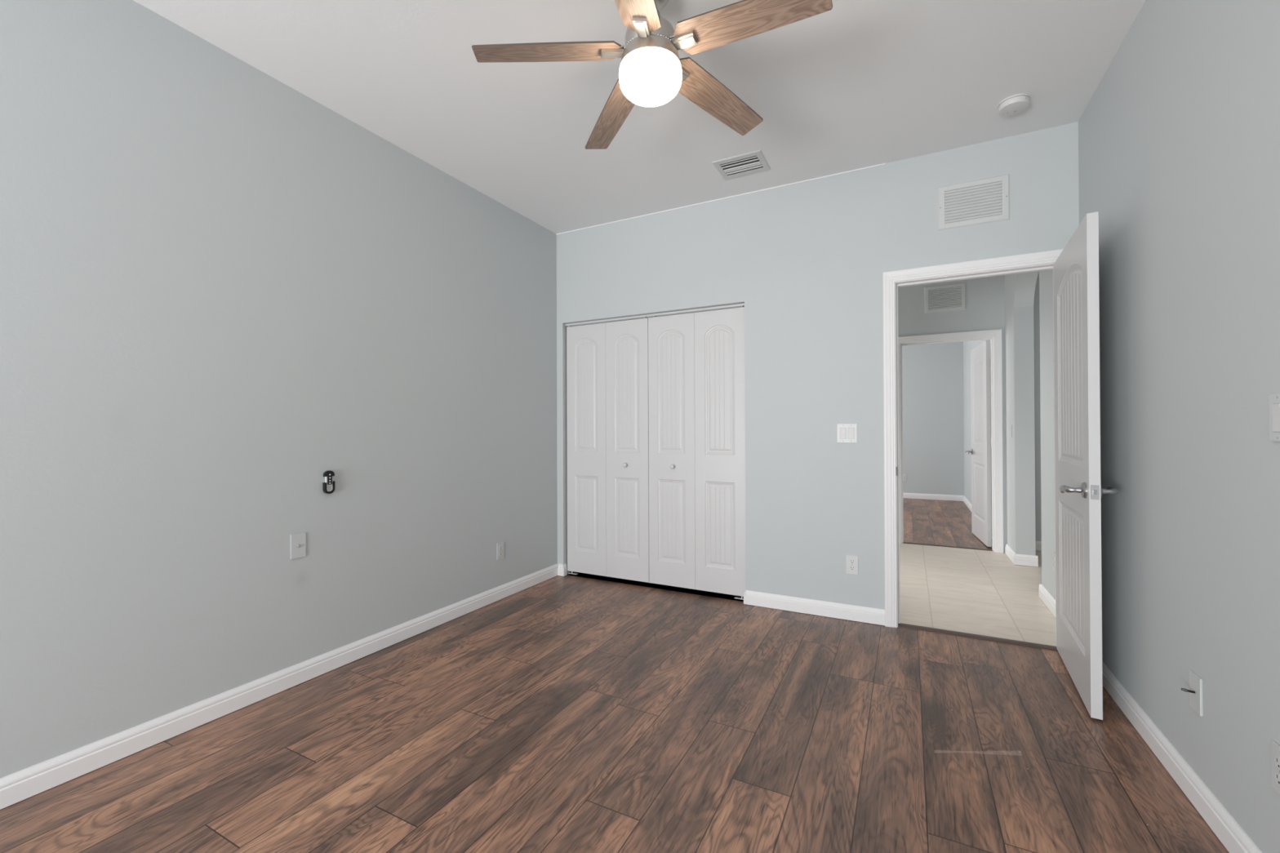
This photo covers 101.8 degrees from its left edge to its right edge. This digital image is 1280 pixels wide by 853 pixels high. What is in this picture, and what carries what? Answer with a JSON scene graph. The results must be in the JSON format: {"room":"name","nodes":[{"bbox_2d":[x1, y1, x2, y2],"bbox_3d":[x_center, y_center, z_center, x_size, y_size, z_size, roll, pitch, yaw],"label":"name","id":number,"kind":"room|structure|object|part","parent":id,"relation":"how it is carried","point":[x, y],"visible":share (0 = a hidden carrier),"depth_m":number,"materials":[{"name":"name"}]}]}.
{"room":"empty bedroom","nodes":[
{"label":"empty bedroom","id":0,"kind":"room"},
{"bbox_2d":[0,0,596,778],"bbox_3d":[-2.067,-0.188,1.589,0.100,2.849,7.330,0,0,27],"label":"wall","id":1,"kind":"structure","parent":0,"point":[223,291],"depth_m":2.13,"materials":[{"name":"grey paint"}]},
{"bbox_2d":[0,564,558,809],"bbox_3d":[-2.151,1.138,1.284,0.014,0.090,6.517,0,0,27],"label":"baseboard","id":2,"kind":"structure","parent":1,"relation":"attached to","point":[16,787],"depth_m":2.12,"materials":[{"name":"white paint"}]},
{"bbox_2d":[289,532,306,559],"bbox_3d":[-1.578,0.552,2.404,0.012,0.115,0.070,0,0,27],"label":"plate","id":3,"kind":"object","parent":1,"relation":"attached to","point":[297,541],"visible":1,"depth_m":2.40,"materials":[{"name":"white paint"}]},
{"bbox_2d":[322,480,334,493],"bbox_3d":[-1.513,0.295,2.527,0.019,0.062,0.050,0,0,27],"label":"remote holder","id":4,"kind":"object","parent":1,"relation":"attached to","point":[324,484],"visible":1,"depth_m":2.51,"materials":[{"name":"black plastic"}]},
{"bbox_2d":[323,470,334,491],"bbox_3d":[-1.511,0.265,2.526,0.018,0.101,0.047,0,0,27],"label":"remote control","id":5,"kind":"object","parent":4,"relation":"in","point":[328,474],"visible":1,"depth_m":2.52,"materials":[{"name":"black plastic"}]},
{"bbox_2d":[496,541,503,559],"bbox_3d":[-0.965,0.859,3.595,0.008,0.115,0.070,0,0,27],"label":"wall outlet","id":6,"kind":"object","parent":1,"relation":"attached to","point":[500,546],"visible":1,"depth_m":3.59,"materials":[{"name":"white paint"}]},
{"bbox_2d":[0,572,1229,852],"bbox_3d":[-0.549,1.177,0.802,3.344,0.001,7.130,0,0,27],"label":"floor","id":7,"kind":"structure","parent":0,"point":[566,713],"depth_m":1.88,"materials":[{"name":"brown wood"}]},
{"bbox_2d":[897,622,1057,651],"bbox_3d":[1.875,1.174,2.917,0.764,0.010,0.064,0,0,27],"label":"threshold strip","id":8,"kind":"object","parent":7,"relation":"on","point":[901,625],"visible":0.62,"depth_m":2.89,"materials":[{"name":"brown laminate"}]},
{"bbox_2d":[133,0,1145,234],"bbox_3d":[-0.696,-1.598,0.551,3.504,0.050,6.732,0,0,27],"label":"ceiling","id":9,"kind":"structure","parent":0,"point":[854,84],"depth_m":2.36,"materials":[{"name":"white paint"}]},
{"bbox_2d":[471,0,832,149],"bbox_3d":[0.066,-1.370,1.826,1.146,0.399,1.188,0,0,27],"label":"ceiling fan","id":10,"kind":"object","parent":9,"relation":"hanging from","point":[651,72],"visible":1,"depth_m":1.78,"materials":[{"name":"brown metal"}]},
{"bbox_3d":[-0.319,-1.304,1.812,0.503,0.006,0.128,-6,13,-6],"label":"fan blade","id":11,"kind":"part","parent":10,"relation":"part of","materials":[{"name":"brown wood"}]},
{"bbox_3d":[-0.105,-1.309,2.178,0.128,0.006,0.503,-14,1,-24],"label":"fan blade","id":12,"kind":"part","parent":10,"relation":"part of","materials":[{"name":"brown wood"}]},
{"bbox_3d":[-0.040,-1.305,1.499,0.128,0.006,0.503,12,8,11],"label":"fan blade","id":13,"kind":"part","parent":10,"relation":"part of","materials":[{"name":"brown wood"}]},
{"bbox_3d":[0.037,-1.222,1.848,0.223,0.104,0.223,0,0,27],"label":"light globe","id":14,"kind":"part","parent":10,"relation":"part of","materials":[{"name":"white glass"}]},
{"bbox_3d":[0.304,-1.313,2.088,0.503,0.006,0.128,5,-16,-42],"label":"fan blade","id":15,"kind":"part","parent":10,"relation":"part of","materials":[{"name":"brown wood"}]},
{"bbox_3d":[0.348,-1.311,1.671,0.503,0.006,0.128,5,-9,30],"label":"fan blade","id":16,"kind":"part","parent":10,"relation":"part of","materials":[{"name":"brown wood"}]},
{"bbox_2d":[711,149,770,179],"bbox_3d":[0.609,-1.562,3.115,0.290,0.012,0.244,0,0,27],"label":"ceiling vent","id":17,"kind":"object","parent":9,"relation":"in","point":[754,162],"visible":1,"depth_m":3.10,"materials":[{"name":"white metal"}]},
{"bbox_2d":[997,93,1030,116],"bbox_3d":[1.809,-1.554,2.518,0.128,0.037,0.128,0,0,27],"label":"smoke detector","id":18,"kind":"object","parent":9,"relation":"attached to","point":[1013,104],"visible":1,"depth_m":2.50,"materials":[{"name":"white plastic"}]},
{"bbox_2d":[601,306,740,323],"bbox_3d":[0.374,-0.157,4.398,1.664,2.799,0.100,0,0,27],"label":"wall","id":19,"kind":"structure","parent":0,"point":[738,307],"depth_m":4.38,"materials":[{"name":"grey paint"}]},
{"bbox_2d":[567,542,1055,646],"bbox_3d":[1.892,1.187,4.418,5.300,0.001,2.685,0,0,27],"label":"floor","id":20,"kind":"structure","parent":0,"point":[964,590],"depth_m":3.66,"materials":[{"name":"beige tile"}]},
{"bbox_2d":[556,121,1079,609],"bbox_3d":[0.825,-0.178,3.484,3.304,2.829,0.115,0,0,27],"label":"wall","id":21,"kind":"structure","parent":0,"point":[806,261],"depth_m":3.28,"materials":[{"name":"grey paint"}]},
{"bbox_2d":[557,564,567,576],"bbox_3d":[-0.622,1.148,4.170,0.059,0.090,0.044,0,0,27],"label":"baseboard","id":22,"kind":"structure","parent":21,"relation":"attached to","point":[562,569],"depth_m":4.16,"materials":[{"name":"white paint"}]},
{"bbox_2d":[565,302,744,326],"bbox_3d":[0.065,-0.825,3.874,1.483,0.016,0.036,0,0,27],"label":"closet track","id":23,"kind":"object","parent":21,"relation":"attached to","point":[735,305],"visible":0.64,"depth_m":3.83,"materials":[{"name":"white metal"}]},
{"bbox_2d":[566,316,648,582],"bbox_3d":[-0.265,0.181,4.024,0.732,2.004,0.063,0,0,27],"label":"door","id":24,"kind":"structure","parent":23,"relation":"hanging from","point":[607,434],"depth_m":4.01,"materials":[{"name":"white paint"}]},
{"bbox_2d":[648,305,746,599],"bbox_3d":[0.389,0.177,3.687,0.732,2.004,0.063,0,0,27],"label":"door","id":25,"kind":"structure","parent":23,"relation":"hanging from","point":[696,393],"depth_m":3.68,"materials":[{"name":"white paint"}]},
{"bbox_2d":[555,163,885,235],"bbox_3d":[0.393,-1.558,3.645,2.404,0.006,0.004,0,0,27],"label":"caulk line","id":26,"kind":"structure","parent":21,"relation":"attached to","point":[882,163],"depth_m":3.53,"materials":[{"name":"white paint"}]},
{"bbox_2d":[743,590,884,625],"bbox_3d":[1.081,1.137,3.292,0.854,0.090,0.044,0,0,27],"label":"baseboard","id":27,"kind":"structure","parent":21,"relation":"attached to","point":[828,609],"depth_m":3.26,"materials":[{"name":"white paint"}]},
{"bbox_2d":[836,423,857,442],"bbox_3d":[1.268,0.041,3.185,0.116,0.115,0.010,0,0,27],"label":"light switch","id":28,"kind":"object","parent":21,"relation":"attached to","point":[846,433],"visible":1,"depth_m":3.18,"materials":[{"name":"white plastic"}]},
{"bbox_2d":[845,555,858,574],"bbox_3d":[1.293,0.844,3.170,0.070,0.115,0.008,0,0,27],"label":"wall outlet","id":29,"kind":"object","parent":21,"relation":"attached to","point":[851,562],"visible":1,"depth_m":3.17,"materials":[{"name":"white plastic"}]},
{"bbox_2d":[848,565,854,570],"bbox_3d":[1.292,0.863,3.168,0.034,0.027,0.002,0,0,27],"label":"receptacle","id":30,"kind":"object","parent":29,"relation":"attached to","point":[851,567],"depth_m":3.17,"materials":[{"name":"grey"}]},
{"bbox_2d":[848,559,854,564],"bbox_3d":[1.292,0.824,3.168,0.034,0.027,0.002,0,0,27],"label":"receptacle","id":31,"kind":"object","parent":29,"relation":"attached to","point":[851,561],"depth_m":3.17,"materials":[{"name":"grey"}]},
{"bbox_2d":[882,248,1063,646],"bbox_3d":[1.880,0.130,2.939,0.902,2.098,0.151,0,0,27],"label":"door frame","id":32,"kind":"structure","parent":21,"relation":"attached to","point":[1042,260],"depth_m":3.06,"materials":[{"name":"white paint"}]},
{"bbox_2d":[937,173,1009,230],"bbox_3d":[1.850,-1.244,2.892,0.337,0.246,0.012,0,0,27],"label":"air vent","id":33,"kind":"object","parent":21,"relation":"in","point":[983,201],"visible":1,"depth_m":2.89,"materials":[{"name":"white metal"}]},
{"bbox_2d":[902,341,964,501],"bbox_3d":[3.569,-0.142,9.203,3.912,2.799,0.100,0,0,27],"label":"wall","id":34,"kind":"structure","parent":0,"point":[932,374],"depth_m":8.51,"materials":[{"name":"grey paint"}]},
{"bbox_2d":[902,474,906,480],"bbox_3d":[4.421,0.852,8.700,0.070,0.115,0.008,0,0,27],"label":"wall outlet","id":35,"kind":"object","parent":34,"relation":"attached to","point":[904,476],"visible":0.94,"depth_m":8.69,"materials":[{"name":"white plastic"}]},
{"bbox_2d":[902,497,991,549],"bbox_3d":[2.631,1.201,7.478,3.810,0.001,3.817,0,0,27],"label":"floor","id":36,"kind":"structure","parent":0,"point":[929,522],"depth_m":6.33,"materials":[{"name":"brown wood"}]},
{"bbox_2d":[902,542,992,551],"bbox_3d":[3.027,1.183,5.137,0.778,0.008,0.038,0,0,27],"label":"threshold strip","id":37,"kind":"object","parent":36,"relation":"on","point":[904,542],"visible":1,"depth_m":5.12,"materials":[{"name":"brown laminate"}]},
{"bbox_2d":[897,275,1006,552],"bbox_3d":[1.817,-0.155,5.764,3.950,2.799,0.115,0,0,27],"label":"wall","id":38,"kind":"structure","parent":0,"point":[984,310],"depth_m":5.01,"materials":[{"name":"grey paint"}]},
{"bbox_2d":[924,282,965,313],"bbox_3d":[2.987,-1.257,5.097,0.347,0.258,0.012,0,0,27],"label":"air vent","id":39,"kind":"object","parent":38,"relation":"in","point":[952,297],"visible":1,"depth_m":5.09,"materials":[{"name":"white metal"}]},
{"bbox_2d":[897,328,1004,553],"bbox_3d":[3.023,0.138,5.141,0.916,2.098,0.151,0,0,27],"label":"door frame","id":40,"kind":"structure","parent":38,"relation":"attached to","point":[995,335],"depth_m":4.92,"materials":[{"name":"white paint"}]},
{"bbox_2d":[964,339,991,546],"bbox_3d":[3.562,0.165,5.420,0.179,2.018,0.782,0,0,20],"label":"door","id":41,"kind":"structure","parent":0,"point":[980,359],"depth_m":5.31,"materials":[{"name":"white paint"}]},
{"bbox_2d":[1033,272,1041,541],"bbox_3d":[4.325,-0.170,4.735,1.450,2.799,0.100,0,0,27],"label":"wall","id":42,"kind":"structure","parent":0,"point":[1036,304],"depth_m":4.96,"materials":[{"name":"grey paint"}]},
{"bbox_2d":[1035,541,1041,551],"bbox_3d":[4.265,1.132,4.697,1.336,0.090,0.014,0,0,27],"label":"baseboard","id":43,"kind":"structure","parent":42,"relation":"attached to","point":[1038,544],"depth_m":4.94,"materials":[{"name":"white paint"}]},
{"bbox_2d":[1053,211,1118,719],"bbox_3d":[2.006,0.155,2.399,0.178,2.018,0.782,0,0,31],"label":"door","id":44,"kind":"structure","parent":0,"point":[1079,491],"depth_m":2.24,"materials":[{"name":"white paint"}]},
{"bbox_3d":[1.816,0.270,2.209,0.043,0.041,0.135,0,0,31],"label":"lever","id":45,"kind":"part","parent":44,"relation":"part of","materials":[{"name":"silver metal"}]},
{"bbox_3d":[1.817,0.263,2.143,0.030,0.066,0.066,0,0,31],"label":"handle","id":46,"kind":"part","parent":44,"relation":"part of","materials":[{"name":"silver metal"}]},
{"bbox_3d":[1.813,0.263,2.072,0.025,0.057,0.002,0,0,30],"label":"latch plate","id":47,"kind":"part","parent":44,"relation":"part of","materials":[{"name":"silver metal"}]},
{"bbox_3d":[1.873,0.263,2.109,0.030,0.066,0.066,0,0,31],"label":"handle","id":48,"kind":"part","parent":44,"relation":"part of","materials":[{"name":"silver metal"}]},
{"bbox_3d":[1.932,0.269,2.140,0.043,0.041,0.134,0,0,31],"label":"lever","id":49,"kind":"part","parent":44,"relation":"part of","materials":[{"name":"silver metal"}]},
{"bbox_2d":[963,0,1279,852],"bbox_3d":[2.277,-0.199,2.520,0.160,2.849,12.965,0,0,27],"label":"wall","id":50,"kind":"structure","parent":0,"point":[1179,137],"depth_m":1.66,"materials":[{"name":"grey paint"}]},
{"bbox_2d":[902,493,971,511],"bbox_3d":[2.638,1.154,7.512,3.791,0.090,3.752,0,0,27],"label":"baseboard","id":51,"kind":"structure","parent":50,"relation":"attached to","point":[908,495],"depth_m":8.46,"materials":[{"name":"white paint"}]},
{"bbox_2d":[1009,424,1012,437],"bbox_3d":[3.277,0.041,4.594,0.010,0.115,0.070,0,0,27],"label":"light switch","id":52,"kind":"object","parent":50,"relation":"attached to","point":[1011,425],"visible":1,"depth_m":4.58,"materials":[{"name":"white paint"}]},
{"bbox_2d":[1004,543,1038,566],"bbox_3d":[3.435,1.135,4.726,0.166,0.090,0.724,0,0,27],"label":"baseboard","id":53,"kind":"structure","parent":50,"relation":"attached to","point":[1017,559],"depth_m":4.42,"materials":[{"name":"white paint"}]},
{"bbox_2d":[1039,583,1055,617],"bbox_3d":[2.616,1.130,3.152,0.152,0.090,0.924,0,0,27],"label":"baseboard","id":54,"kind":"structure","parent":50,"relation":"attached to","point":[1048,600],"depth_m":3.38,"materials":[{"name":"white paint"}]},
{"bbox_2d":[1052,551,1055,572],"bbox_3d":[2.591,0.848,3.252,0.008,0.115,0.070,0,0,27],"label":"wall outlet","id":55,"kind":"object","parent":50,"relation":"attached to","point":[1053,553],"visible":0.94,"depth_m":3.25,"materials":[{"name":"white paint"}]},
{"bbox_2d":[1102,661,1262,852],"bbox_3d":[0.773,1.118,-0.225,0.014,0.090,6.516,0,0,27],"label":"baseboard","id":56,"kind":"structure","parent":50,"relation":"attached to","point":[1228,832],"depth_m":1.67,"materials":[{"name":"white paint"}]},
{"bbox_2d":[1181,669,1202,716],"bbox_3d":[1.707,0.824,1.617,0.037,0.115,0.072,0,0,27],"label":"plate","id":57,"kind":"object","parent":50,"relation":"attached to","point":[1195,691],"visible":1,"depth_m":1.60,"materials":[{"name":"white paint"}]},
{"bbox_3d":[1.721,0.824,1.610,0.006,0.115,0.072,0,0,27],"label":"plate","id":58,"kind":"part","parent":57,"relation":"part of","materials":[{"name":"white paint"}]},
{"bbox_2d":[1268,393,1279,441],"bbox_3d":[1.523,-0.021,1.240,0.010,0.115,0.070,0,0,27],"label":"light switch","id":59,"kind":"object","parent":50,"relation":"attached to","point":[1273,399],"visible":1,"depth_m":1.25,"materials":[{"name":"white paint"}]},
{"bbox_2d":[1271,740,1279,794],"bbox_3d":[1.529,0.824,1.240,0.008,0.115,0.070,0,0,27],"label":"wall outlet","id":60,"kind":"object","parent":50,"relation":"attached to","point":[1275,748],"visible":1,"depth_m":1.25,"materials":[{"name":"white paint"}]},
{"bbox_2d":[1274,772,1279,786],"bbox_3d":[1.527,0.844,1.241,0.002,0.027,0.034,0,0,27],"label":"receptacle","id":61,"kind":"object","parent":60,"relation":"attached to","point":[1277,775],"depth_m":1.25,"materials":[{"name":"grey plastic"}]},
{"bbox_2d":[1274,755,1279,769],"bbox_3d":[1.526,0.804,1.241,0.002,0.027,0.034,0,0,27],"label":"receptacle","id":62,"kind":"object","parent":60,"relation":"attached to","point":[1277,758],"depth_m":1.25,"materials":[{"name":"grey plastic"}]}
]}

